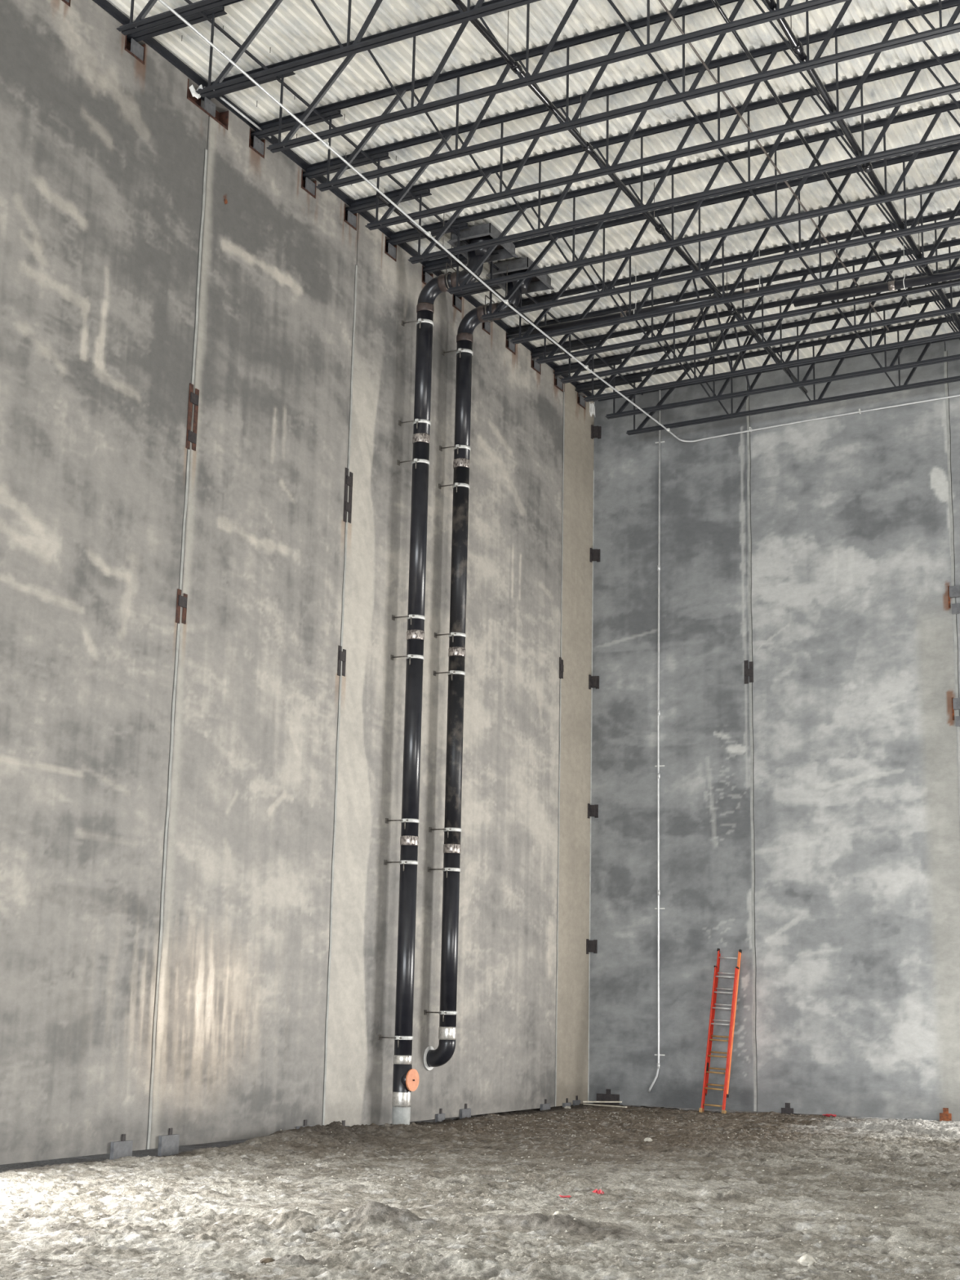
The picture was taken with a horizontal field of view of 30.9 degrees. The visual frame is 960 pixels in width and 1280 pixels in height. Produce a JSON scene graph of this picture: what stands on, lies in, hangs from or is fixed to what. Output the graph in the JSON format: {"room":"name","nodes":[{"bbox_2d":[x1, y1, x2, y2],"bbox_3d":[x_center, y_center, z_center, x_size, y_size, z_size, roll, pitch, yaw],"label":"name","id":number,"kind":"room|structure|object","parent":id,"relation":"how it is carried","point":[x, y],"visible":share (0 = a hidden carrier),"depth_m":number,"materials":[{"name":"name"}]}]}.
{"room":"unfinished warehouse interior","nodes":[
{"label":"unfinished warehouse interior","id":0,"kind":"room"},
{"bbox_2d":[0,0,594,1164],"bbox_3d":[-1.868,0.137,27.061,0.192,14.420,18.000,-5,-13,26],"label":"wall","id":1,"kind":"structure","parent":0,"point":[102,148],"depth_m":24.03,"materials":[{"name":"concrete"}]},
{"bbox_2d":[61,0,71,6],"bbox_3d":[-5.247,-8.054,21.490,0.177,0.295,0.396,-5,-13,26],"label":"plate","id":2,"kind":"object","parent":1,"relation":"attached to","point":[66,2],"visible":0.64,"depth_m":21.56,"materials":[{"name":"metal"}]},
{"bbox_2d":[109,1133,133,1159],"bbox_3d":[-4.308,6.112,20.863,0.050,0.330,0.360,-5,-13,26],"label":"plate","id":3,"kind":"object","parent":1,"relation":"attached to","point":[123,1148],"visible":0.82,"depth_m":20.83,"materials":[{"name":"grey metal"}]},
{"bbox_2d":[124,35,146,65],"bbox_3d":[-4.582,-7.768,22.792,0.177,0.295,0.416,-5,-13,26],"label":"plate","id":4,"kind":"object","parent":1,"relation":"attached to","point":[134,48],"visible":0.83,"depth_m":22.80,"materials":[{"name":"metal"}]},
{"bbox_2d":[157,1128,179,1156],"bbox_3d":[-3.888,6.282,21.686,0.050,0.350,0.360,-5,-13,26],"label":"plate","id":5,"kind":"object","parent":1,"relation":"attached to","point":[168,1144],"visible":0.82,"depth_m":21.65,"materials":[{"name":"grey metal"}]},
{"bbox_2d":[146,148,207,1149],"bbox_3d":[-3.951,-0.267,22.721,0.034,13.350,0.064,-5,-13,26],"label":"trim","id":6,"kind":"structure","parent":1,"relation":"attached to","point":[206,151],"depth_m":22.47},
{"bbox_2d":[175,588,187,624],"bbox_3d":[-3.907,-0.430,22.769,0.026,0.450,0.210,-5,-13,26],"label":"plate","id":7,"kind":"object","parent":1,"relation":"attached to","point":[181,602],"visible":1,"depth_m":22.75,"materials":[{"name":"metal"}]},
{"bbox_2d":[186,382,199,450],"bbox_3d":[-3.851,-2.984,23.302,0.026,0.910,0.210,-5,-13,26],"label":"plate","id":8,"kind":"object","parent":1,"relation":"attached to","point":[193,398],"visible":1,"depth_m":23.29,"materials":[{"name":"metal"}]},
{"bbox_2d":[186,78,228,129],"bbox_3d":[-3.849,-7.453,24.225,0.177,0.295,0.976,-5,-13,26],"label":"plate","id":9,"kind":"object","parent":1,"relation":"attached to","point":[222,118],"visible":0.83,"depth_m":24.25,"materials":[{"name":"metal"}]},
{"bbox_2d":[248,128,265,159],"bbox_3d":[-3.304,-7.219,25.291,0.177,0.295,0.396,-5,-13,26],"label":"plate","id":10,"kind":"object","parent":1,"relation":"attached to","point":[258,145],"visible":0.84,"depth_m":25.28,"materials":[{"name":"metal"}]},
{"bbox_2d":[296,1119,312,1128],"bbox_3d":[-2.472,6.915,24.451,0.050,0.300,0.340,-5,-13,26],"label":"plate","id":11,"kind":"object","parent":1,"relation":"attached to","point":[305,1121],"visible":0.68,"depth_m":24.50,"materials":[{"name":"grey metal"}]},
{"bbox_2d":[301,169,316,199],"bbox_3d":[-2.674,-6.949,26.523,0.177,0.295,0.416,-5,-13,26],"label":"plate","id":12,"kind":"object","parent":1,"relation":"attached to","point":[309,186],"visible":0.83,"depth_m":26.52,"materials":[{"name":"metal"}]},
{"bbox_2d":[321,264,357,1125],"bbox_3d":[-2.122,0.543,26.295,0.034,13.300,0.064,-5,-13,26],"label":"trim","id":13,"kind":"structure","parent":1,"relation":"attached to","point":[355,297],"depth_m":26.09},
{"bbox_2d":[337,645,346,676],"bbox_3d":[-2.088,0.327,26.331,0.026,0.460,0.210,-5,-13,26],"label":"plate","id":14,"kind":"object","parent":1,"relation":"attached to","point":[341,655],"visible":1,"depth_m":26.32,"materials":[{"name":"grey metal"}]},
{"bbox_2d":[92,0,594,401],"bbox_3d":[-2.929,-7.311,25.800,0.098,0.062,23.990,-5,-13,26],"label":"ledger angle","id":15,"kind":"object","parent":1,"relation":"attached to","point":[105,5],"visible":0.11,"depth_m":25.65,"materials":[{"name":"metal"}]},
{"bbox_2d":[342,1120,349,1126],"bbox_3d":[-2.004,7.146,25.362,0.050,0.240,0.300,-5,-13,26],"label":"plate","id":16,"kind":"object","parent":1,"relation":"attached to","point":[343,1121],"visible":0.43,"depth_m":25.42,"materials":[{"name":"grey metal"}]},
{"bbox_2d":[343,467,352,523],"bbox_3d":[-2.032,-2.228,26.863,0.026,0.860,0.210,-5,-13,26],"label":"plate","id":17,"kind":"object","parent":1,"relation":"attached to","point":[348,479],"visible":1,"depth_m":26.84,"materials":[{"name":"grey metal"}]},
{"bbox_2d":[343,204,357,231],"bbox_3d":[-2.118,-6.710,27.611,0.177,0.295,0.386,-5,-13,26],"label":"plate","id":18,"kind":"object","parent":1,"relation":"attached to","point":[350,219],"visible":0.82,"depth_m":27.60,"materials":[{"name":"metal"}]},
{"bbox_2d":[384,236,396,262],"bbox_3d":[-1.537,-6.460,28.747,0.177,0.295,0.386,-5,-13,26],"label":"plate","id":19,"kind":"object","parent":1,"relation":"attached to","point":[390,251],"visible":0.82,"depth_m":28.73,"materials":[{"name":"metal"}]},
{"bbox_2d":[422,266,433,284],"bbox_3d":[-0.963,-6.214,29.870,0.177,0.295,0.396,-5,-13,26],"label":"plate","id":20,"kind":"object","parent":1,"relation":"attached to","point":[427,277],"visible":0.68,"depth_m":29.82,"materials":[{"name":"metal"}]},
{"bbox_2d":[377,245,483,1124],"bbox_3d":[-0.726,0.470,27.534,1.383,14.390,0.397,-5,-13,26],"label":"drain pipe","id":21,"kind":"object","parent":1,"relation":"attached to","point":[406,1079],"visible":0.87,"depth_m":27.51,"materials":[{"name":"black metal"}]},
{"bbox_2d":[435,1108,444,1122],"bbox_3d":[-0.641,7.712,28.032,0.050,0.280,0.240,-5,-13,26],"label":"plate","id":22,"kind":"object","parent":1,"relation":"attached to","point":[440,1117],"visible":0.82,"depth_m":28.00,"materials":[{"name":"grey metal"}]},
{"bbox_2d":[452,293,462,312],"bbox_3d":[-0.465,-6.000,30.844,0.177,0.295,0.346,-5,-13,26],"label":"plate","id":23,"kind":"object","parent":1,"relation":"attached to","point":[456,302],"visible":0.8,"depth_m":30.84,"materials":[{"name":"metal"}]},
{"bbox_2d":[459,1103,471,1119],"bbox_3d":[-0.243,7.863,28.813,0.050,0.320,0.320,-5,-13,26],"label":"plate","id":24,"kind":"object","parent":1,"relation":"attached to","point":[464,1113],"visible":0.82,"depth_m":28.77,"materials":[{"name":"grey metal"}]},
{"bbox_2d":[423,278,520,1070],"bbox_3d":[-0.067,0.278,28.899,1.384,13.430,0.405,-5,-13,26],"label":"drain pipe","id":25,"kind":"object","parent":1,"relation":"attached to","point":[439,1056],"visible":0.85,"depth_m":28.86,"materials":[{"name":"black metal"}]},
{"bbox_2d":[481,321,490,334],"bbox_3d":[0.053,-5.777,31.858,0.177,0.295,0.326,-5,-13,26],"label":"plate","id":26,"kind":"object","parent":1,"relation":"attached to","point":[486,327],"visible":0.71,"depth_m":31.85,"materials":[{"name":"metal"}]},
{"bbox_2d":[505,338,515,355],"bbox_3d":[0.518,-5.577,32.767,0.177,0.295,0.426,-5,-13,26],"label":"plate","id":27,"kind":"object","parent":1,"relation":"attached to","point":[509,345],"visible":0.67,"depth_m":32.76,"materials":[{"name":"metal"}]},
{"bbox_2d":[530,358,541,374],"bbox_3d":[1.027,-5.359,33.763,0.177,0.295,0.446,-5,-13,26],"label":"plate","id":28,"kind":"object","parent":1,"relation":"attached to","point":[534,365],"visible":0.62,"depth_m":33.76,"materials":[{"name":"metal"}]},
{"bbox_2d":[540,1098,550,1110],"bbox_3d":[1.190,8.504,31.613,0.050,0.270,0.340,-5,-13,26],"label":"plate","id":29,"kind":"object","parent":1,"relation":"attached to","point":[545,1106],"visible":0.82,"depth_m":31.57,"materials":[{"name":"grey metal"}]},
{"bbox_2d":[554,371,563,392],"bbox_3d":[1.512,-5.150,34.711,0.177,0.295,0.436,-5,-13,26],"label":"plate","id":30,"kind":"object","parent":1,"relation":"attached to","point":[557,383],"visible":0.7,"depth_m":34.69,"materials":[{"name":"metal"}]},
{"bbox_2d":[554,391,564,1106],"bbox_3d":[1.532,1.817,33.491,0.034,13.900,0.054,-5,-13,26],"label":"trim","id":31,"kind":"structure","parent":1,"relation":"attached to","point":[564,392],"depth_m":33.32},
{"bbox_2d":[559,657,564,679],"bbox_3d":[1.587,0.552,33.741,0.026,0.420,0.170,-5,-13,26],"label":"plate","id":32,"kind":"object","parent":1,"relation":"attached to","point":[561,661],"visible":1,"depth_m":33.71,"materials":[{"name":"black metal"}]},
{"bbox_2d":[562,1097,571,1106],"bbox_3d":[1.623,8.700,32.459,0.050,0.250,0.300,-5,-13,26],"label":"plate","id":33,"kind":"object","parent":1,"relation":"attached to","point":[566,1104],"visible":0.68,"depth_m":32.47,"materials":[{"name":"grey metal"}]},
{"bbox_2d":[573,1095,580,1105],"bbox_3d":[1.829,8.773,32.864,0.050,0.280,0.260,-5,-13,26],"label":"plate","id":34,"kind":"object","parent":1,"relation":"attached to","point":[576,1102],"visible":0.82,"depth_m":32.86,"materials":[{"name":"grey metal"}]},
{"bbox_2d":[577,392,585,409],"bbox_3d":[2.026,-4.930,35.716,0.177,0.295,0.416,-5,-13,26],"label":"plate","id":35,"kind":"object","parent":1,"relation":"attached to","point":[580,401],"visible":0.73,"depth_m":35.69,"materials":[{"name":"metal"}]},
{"bbox_2d":[587,470,594,1102],"bbox_3d":[2.221,2.696,34.697,0.016,12.700,0.020,-5,-13,26],"label":"trim","id":36,"kind":"structure","parent":1,"relation":"attached to","point":[593,470],"depth_m":34.62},
{"bbox_2d":[586,938,597,954],"bbox_3d":[2.183,5.990,33.912,0.165,0.290,0.160,-5,-13,26],"label":"clip","id":37,"kind":"object","parent":1,"relation":"attached to","point":[591,945],"visible":1,"depth_m":33.88,"materials":[{"name":"brown metal"}]},
{"bbox_2d":[587,803,598,818],"bbox_3d":[2.240,3.397,34.453,0.165,0.290,0.160,-5,-13,26],"label":"clip","id":38,"kind":"object","parent":1,"relation":"attached to","point":[593,810],"visible":1,"depth_m":34.42,"materials":[{"name":"brown metal"}]},
{"bbox_2d":[588,675,599,689],"bbox_3d":[2.297,0.852,34.983,0.165,0.290,0.160,-5,-13,26],"label":"clip","id":39,"kind":"object","parent":1,"relation":"attached to","point":[593,681],"visible":1,"depth_m":34.96,"materials":[{"name":"black metal"}]},
{"bbox_2d":[589,547,599,562],"bbox_3d":[2.354,-1.732,35.521,0.165,0.290,0.160,-5,-13,26],"label":"clip","id":40,"kind":"object","parent":1,"relation":"attached to","point":[594,553],"visible":1,"depth_m":35.49,"materials":[{"name":"black metal"}]},
{"bbox_2d":[591,424,601,439],"bbox_3d":[2.411,-4.316,36.059,0.165,0.290,0.160,-5,-13,26],"label":"clip","id":41,"kind":"object","parent":1,"relation":"attached to","point":[596,431],"visible":1,"depth_m":36.03,"materials":[{"name":"black metal"}]},
{"bbox_2d":[0,1102,959,1279],"bbox_3d":[3.215,0.994,-4.678,42.800,0.425,71.400,-5,-13,26],"label":"floor","id":42,"kind":"structure","parent":0,"point":[702,1195],"depth_m":16.48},
{"bbox_2d":[259,1257,275,1263],"bbox_3d":[-1.554,4.561,12.706,0.114,0.079,0.091,-1,-12,11],"label":"clod","id":43,"kind":"object","parent":42,"relation":"on","point":[268,1260],"visible":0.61,"depth_m":12.68,"materials":[{"name":"soil"}]},
{"bbox_2d":[0,1107,959,1279],"bbox_3d":[2.712,6.183,20.416,12.022,0.318,22.423,-5,-13,26],"label":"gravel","id":44,"kind":"object","parent":42,"relation":"on","point":[2,1180],"visible":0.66,"depth_m":15.70,"materials":[{"name":"gravel"}]},
{"bbox_2d":[552,1210,563,1215],"bbox_3d":[0.704,5.168,15.607,0.095,0.070,0.087,6,-13,-20],"label":"stone","id":45,"kind":"object","parent":42,"relation":"on","point":[557,1211],"visible":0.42,"depth_m":15.59,"materials":[{"name":"white stone"}]},
{"bbox_2d":[592,1188,604,1194],"bbox_3d":[1.165,5.413,17.039,0.108,0.051,0.082,-5,-13,26],"label":"scrap","id":46,"kind":"object","parent":42,"relation":"on","point":[600,1191],"visible":1,"depth_m":17.02,"materials":[{"name":"plastic"}]},
{"bbox_2d":[582,1103,626,1107],"bbox_3d":[2.319,8.638,32.209,1.015,0.023,0.050,-10,-16,43],"label":"wood strip","id":47,"kind":"object","parent":42,"relation":"on","point":[583,1104],"visible":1,"depth_m":32.19,"materials":[{"name":"beige wood"}]},
{"bbox_2d":[582,1101,622,1102],"bbox_3d":[2.291,8.638,32.469,0.729,0.032,0.050,1,-12,0],"label":"wood strip","id":48,"kind":"object","parent":47,"relation":"on","point":[583,1101],"visible":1,"depth_m":32.44,"materials":[{"name":"beige wood"}]},
{"bbox_2d":[644,1137,652,1142],"bbox_3d":[2.355,6.997,24.310,0.120,0.058,0.104,0,-12,4],"label":"stone","id":49,"kind":"object","parent":42,"relation":"on","point":[647,1139],"visible":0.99,"depth_m":24.27,"materials":[{"name":"white stone"}]},
{"bbox_2d":[698,948,742,1113],"bbox_3d":[4.461,7.224,32.139,0.589,3.008,0.802,-5,-13,26],"label":"ladder","id":50,"kind":"object","parent":42,"relation":"on","point":[707,1068],"visible":0.97,"depth_m":32.10,"materials":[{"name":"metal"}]},
{"bbox_2d":[796,1253,816,1266],"bbox_3d":[2.419,4.590,12.835,0.128,0.097,0.136,5,-12,-18],"label":"stone","id":51,"kind":"object","parent":42,"relation":"on","point":[806,1259],"visible":0.95,"depth_m":12.80,"materials":[{"name":"white stone"}]},
{"bbox_2d":[822,1113,836,1116],"bbox_3d":[6.217,8.457,30.879,0.248,0.052,0.106,-5,-13,26],"label":"scrap","id":52,"kind":"object","parent":42,"relation":"on","point":[826,1114],"visible":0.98,"depth_m":30.86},
{"bbox_2d":[106,0,959,395],"bbox_3d":[3.537,-10.656,11.219,25.223,0.816,45.000,-5,-13,26],"label":"ceiling","id":53,"kind":"structure","parent":0,"point":[295,28],"depth_m":25.27,"materials":[{"name":"metal"}]},
{"bbox_2d":[116,0,236,35],"bbox_3d":[5.837,-8.991,15.857,25.002,1.945,0.170,-5,-13,26],"label":"joist","id":54,"kind":"object","parent":53,"relation":"attached to","point":[140,23],"visible":1,"depth_m":20.39,"materials":[{"name":"metal"}]},
{"bbox_2d":[126,0,540,97],"bbox_3d":[6.547,-8.685,17.247,25.002,1.945,0.170,-5,-13,26],"label":"joist","id":55,"kind":"object","parent":53,"relation":"attached to","point":[478,11],"visible":0.91,"depth_m":21.32,"materials":[{"name":"metal"}]},
{"bbox_2d":[189,84,204,98],"bbox_3d":[-3.565,-6.976,22.081,0.192,0.116,0.228,-5,-13,26],"label":"plastic sheet","id":56,"kind":"object","parent":55,"relation":"hanging from","point":[192,88],"visible":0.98,"depth_m":22.05,"materials":[{"name":"white plastic"}]},
{"bbox_2d":[447,222,518,262],"bbox_3d":[0.046,-6.481,28.726,0.820,0.375,1.040,-5,-13,26],"label":"drain","id":57,"kind":"object","parent":53,"relation":"attached to","point":[477,233],"visible":0.65,"depth_m":28.52,"materials":[{"name":"black metal"}]},
{"bbox_2d":[486,257,554,293],"bbox_3d":[0.694,-6.202,29.993,0.820,0.375,1.040,-5,-13,26],"label":"drain","id":58,"kind":"object","parent":53,"relation":"attached to","point":[542,282],"visible":0.69,"depth_m":29.81,"materials":[{"name":"black metal"}]},
{"bbox_2d":[200,0,848,153],"bbox_3d":[7.271,-8.374,18.662,25.002,1.945,0.170,-5,-13,26],"label":"joist","id":59,"kind":"object","parent":53,"relation":"attached to","point":[788,10],"visible":0.68,"depth_m":22.03,"materials":[{"name":"metal"}]},
{"bbox_2d":[250,0,959,191],"bbox_3d":[7.830,-8.134,19.755,25.002,1.945,0.170,-5,-13,26],"label":"joist","id":60,"kind":"object","parent":53,"relation":"attached to","point":[331,111],"visible":0.93,"depth_m":22.87,"materials":[{"name":"metal"}]},
{"bbox_2d":[219,96,271,137],"bbox_3d":[-3.346,-7.466,24.812,0.032,0.032,1.270,-5,-13,26],"label":"conduit","id":61,"kind":"object","parent":60,"relation":"attached to","point":[220,97],"visible":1,"depth_m":24.70,"materials":[{"name":"grey metal"}]},
{"bbox_2d":[302,0,959,230],"bbox_3d":[8.446,-7.870,20.960,25.002,1.945,0.170,-5,-13,26],"label":"joist","id":62,"kind":"object","parent":53,"relation":"attached to","point":[380,153],"visible":0.94,"depth_m":23.95,"materials":[{"name":"metal"}]},
{"bbox_2d":[345,51,959,263],"bbox_3d":[9.031,-7.618,22.105,25.002,1.945,0.170,-5,-13,26],"label":"joist","id":63,"kind":"object","parent":53,"relation":"attached to","point":[420,190],"visible":0.91,"depth_m":25.13,"materials":[{"name":"metal"}]},
{"bbox_2d":[528,247,801,335],"bbox_3d":[3.077,-6.028,29.606,4.902,1.021,0.186,-5,-13,26],"label":"pipe","id":64,"kind":"object","parent":53,"relation":"hanging from","point":[607,317],"visible":0.41,"depth_m":29.66,"materials":[{"name":"black metal"}]},
{"bbox_2d":[376,192,568,353],"bbox_3d":[0.052,-6.162,28.550,0.104,0.701,6.900,-5,-13,26],"label":"pipe","id":65,"kind":"object","parent":64,"relation":"attached to","point":[379,195],"visible":0.49,"depth_m":27.45,"materials":[{"name":"grey metal"}]},
{"bbox_2d":[385,100,959,294],"bbox_3d":[9.607,-7.371,23.233,25.002,1.945,0.170,-5,-13,26],"label":"joist","id":66,"kind":"object","parent":53,"relation":"attached to","point":[460,223],"visible":0.9,"depth_m":26.29,"materials":[{"name":"metal"}]},
{"bbox_2d":[422,142,959,320],"bbox_3d":[10.152,-7.136,24.299,25.002,1.945,0.170,-5,-13,26],"label":"joist","id":67,"kind":"object","parent":53,"relation":"attached to","point":[437,264],"visible":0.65,"depth_m":27.35,"materials":[{"name":"metal"}]},
{"bbox_2d":[451,0,807,394],"bbox_3d":[1.087,-7.236,23.165,0.122,0.709,23.000,-5,-13,26],"label":"pipe","id":68,"kind":"object","parent":67,"relation":"attached to","point":[514,65],"visible":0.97,"depth_m":24.09,"materials":[{"name":"black metal"}]},
{"bbox_2d":[658,0,888,330],"bbox_3d":[2.487,-7.409,21.228,0.030,0.030,20.800,-5,-13,26],"label":"conduit","id":69,"kind":"object","parent":67,"relation":"attached to","point":[660,1],"visible":0.88,"depth_m":23.82,"materials":[{"name":"grey metal"}]},
{"bbox_2d":[711,0,911,307],"bbox_3d":[2.799,-7.509,20.518,0.048,0.047,19.800,-5,-13,26],"label":"pipe","id":70,"kind":"object","parent":67,"relation":"attached to","point":[718,7],"visible":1,"depth_m":23.51,"materials":[{"name":"grey metal"}]},
{"bbox_2d":[453,178,959,344],"bbox_3d":[10.666,-6.916,25.303,25.002,1.945,0.170,-5,-13,26],"label":"joist","id":71,"kind":"object","parent":53,"relation":"attached to","point":[930,259],"visible":0.43,"depth_m":28.35,"materials":[{"name":"metal"}]},
{"bbox_2d":[506,238,959,383],"bbox_3d":[11.618,-6.507,27.165,25.002,1.945,0.170,-5,-13,26],"label":"joist","id":72,"kind":"object","parent":53,"relation":"attached to","point":[513,333],"visible":0.77,"depth_m":30.43,"materials":[{"name":"metal"}]},
{"bbox_2d":[690,278,713,352],"bbox_3d":[3.867,-5.718,30.330,0.065,1.095,1.064,-5,-13,26],"label":"cross bridging","id":73,"kind":"object","parent":72,"relation":"attached to","point":[700,313],"visible":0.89,"depth_m":30.30,"materials":[{"name":"metal"}]},
{"bbox_2d":[517,208,959,364],"bbox_3d":[11.131,-6.716,26.212,25.002,1.945,0.170,-5,-13,26],"label":"joist","id":74,"kind":"object","parent":53,"relation":"attached to","point":[882,228],"visible":0.67,"depth_m":29.38,"materials":[{"name":"metal"}]},
{"bbox_2d":[530,266,959,402],"bbox_3d":[12.105,-6.298,28.117,25.002,1.945,0.170,-5,-13,26],"label":"joist","id":75,"kind":"object","parent":53,"relation":"attached to","point":[593,341],"visible":0.77,"depth_m":31.71,"materials":[{"name":"metal"}]},
{"bbox_2d":[712,305,733,372],"bbox_3d":[4.354,-5.508,31.282,0.065,1.095,1.064,-5,-13,26],"label":"cross bridging","id":76,"kind":"object","parent":75,"relation":"attached to","point":[722,335],"visible":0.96,"depth_m":31.27,"materials":[{"name":"metal"}]},
{"bbox_2d":[553,291,959,419],"bbox_3d":[12.583,-6.093,29.052,25.002,1.945,0.170,-5,-13,26],"label":"joist","id":77,"kind":"object","parent":53,"relation":"attached to","point":[614,360],"visible":0.84,"depth_m":32.47,"materials":[{"name":"metal"}]},
{"bbox_2d":[731,316,751,391],"bbox_3d":[4.837,-5.301,32.226,0.065,1.095,1.044,-5,-13,26],"label":"cross bridging","id":78,"kind":"object","parent":77,"relation":"attached to","point":[740,354],"visible":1,"depth_m":32.22,"materials":[{"name":"metal"}]},
{"bbox_2d":[764,0,959,329],"bbox_3d":[4.118,-7.455,21.777,0.133,0.715,23.200,-5,-13,26],"label":"pipe","id":79,"kind":"object","parent":77,"relation":"attached to","point":[797,46],"visible":0.82,"depth_m":23.43,"materials":[{"name":"black metal"}]},
{"bbox_2d":[574,314,959,435],"bbox_3d":[13.061,-5.887,29.987,25.002,1.945,0.170,-5,-13,26],"label":"joist","id":80,"kind":"object","parent":53,"relation":"attached to","point":[633,378],"visible":0.91,"depth_m":33.50,"materials":[{"name":"metal"}]},
{"bbox_2d":[184,0,643,395],"bbox_3d":[-0.462,-6.670,28.181,0.030,0.030,17.000,-5,-13,26],"label":"bridging angle","id":81,"kind":"object","parent":80,"relation":"attached to","point":[188,2],"visible":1,"depth_m":25.51,"materials":[{"name":"metal"}]},
{"bbox_2d":[588,401,595,417],"bbox_3d":[2.273,-4.678,35.237,0.111,0.337,0.121,-5,-13,26],"label":"plastic sheet","id":82,"kind":"object","parent":80,"relation":"hanging from","point":[592,408],"visible":0.99,"depth_m":35.22,"materials":[{"name":"white plastic"}]},
{"bbox_2d":[607,0,860,336],"bbox_3d":[3.344,-7.389,25.363,0.030,0.030,18.800,-5,-13,26],"label":"bridging angle","id":83,"kind":"object","parent":80,"relation":"attached to","point":[607,0],"visible":0.02,"depth_m":23.72,"materials":[{"name":"metal"}]},
{"bbox_2d":[793,235,959,306],"bbox_3d":[8.281,-6.194,26.925,7.002,1.024,0.186,-5,-13,26],"label":"pipe","id":84,"kind":"object","parent":53,"relation":"hanging from","point":[904,283],"visible":0.98,"depth_m":27.71,"materials":[{"name":"black metal"}]},
{"bbox_2d":[588,338,959,1121],"bbox_3d":[6.491,1.364,32.925,9.790,14.770,0.192,-5,-13,26],"label":"wall","id":85,"kind":"structure","parent":0,"point":[856,842],"depth_m":33.10,"materials":[{"name":"concrete"}]},
{"bbox_2d":[158,0,959,442],"bbox_3d":[3.177,-6.823,22.574,10.201,0.439,23.994,-5,-13,26],"label":"conduit","id":86,"kind":"object","parent":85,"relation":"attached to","point":[326,144],"visible":1,"depth_m":26.87,"materials":[{"name":"grey metal"}]},
{"bbox_2d":[596,1088,619,1105],"bbox_3d":[2.449,8.776,33.230,0.460,0.350,0.040,-5,-13,26],"label":"plate","id":87,"kind":"object","parent":85,"relation":"attached to","point":[607,1096],"visible":0.79,"depth_m":33.22,"materials":[{"name":"black metal"}]},
{"bbox_2d":[648,390,664,1093],"bbox_3d":[3.479,1.725,34.238,0.329,13.972,0.078,-5,-13,26],"label":"conduit","id":88,"kind":"object","parent":85,"relation":"attached to","point":[658,766],"visible":1,"depth_m":34.00,"materials":[{"name":"grey metal"}]},
{"bbox_2d":[744,660,753,684],"bbox_3d":[5.203,0.617,33.621,0.180,0.460,0.026,-5,-13,26],"label":"plate","id":89,"kind":"object","parent":85,"relation":"attached to","point":[748,672],"visible":1,"depth_m":33.61,"materials":[{"name":"black metal"}]},
{"bbox_2d":[746,395,757,1111],"bbox_3d":[5.220,1.873,33.370,0.070,13.900,0.034,-5,-13,26],"label":"trim","id":90,"kind":"structure","parent":85,"relation":"attached to","point":[747,399],"depth_m":33.20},
{"bbox_2d":[781,1102,793,1114],"bbox_3d":[5.605,8.570,31.662,0.220,0.250,0.040,-5,-13,26],"label":"plate","id":91,"kind":"object","parent":85,"relation":"attached to","point":[787,1109],"visible":0.82,"depth_m":31.65,"materials":[{"name":"grey metal"}]},
{"bbox_2d":[939,1107,951,1120],"bbox_3d":[8.154,8.345,30.408,0.200,0.290,0.040,-5,-13,26],"label":"plate","id":92,"kind":"object","parent":85,"relation":"attached to","point":[944,1116],"visible":0.82,"depth_m":30.40,"materials":[{"name":"orange metal"}]},
{"bbox_2d":[943,351,959,813],"bbox_3d":[8.725,1.444,31.673,0.069,14.200,0.034,-5,-13,26],"label":"trim","id":93,"kind":"structure","parent":85,"relation":"attached to","point":[944,352],"depth_m":32.31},
{"bbox_2d":[947,585,959,613],"bbox_3d":[8.798,-0.755,32.045,0.320,0.540,0.098,-5,-13,26],"label":"wall bracket","id":94,"kind":"object","parent":85,"relation":"attached to","point":[953,591],"visible":1,"depth_m":32.02,"materials":[{"name":"grey metal"}]},
{"bbox_2d":[951,697,959,726],"bbox_3d":[8.753,1.300,31.617,0.320,0.540,0.098,-5,-13,26],"label":"wall bracket","id":95,"kind":"object","parent":85,"relation":"attached to","point":[955,701],"visible":1,"depth_m":31.63,"materials":[{"name":"grey metal"}]},
{"bbox_3d":[19.908,0.111,26.342,10.597,15.120,0.191,-5,-13,26],"label":"wall","id":96,"kind":"structure","parent":0,"visible":0},
{"bbox_2d":[598,337,958,401],"bbox_3d":[13.601,-6.285,30.807,24.902,0.807,0.093,-5,-13,26],"label":"ledger angle","id":97,"kind":"object","parent":96,"relation":"attached to","point":[957,337],"visible":0.3,"depth_m":34.46,"materials":[{"name":"metal"}]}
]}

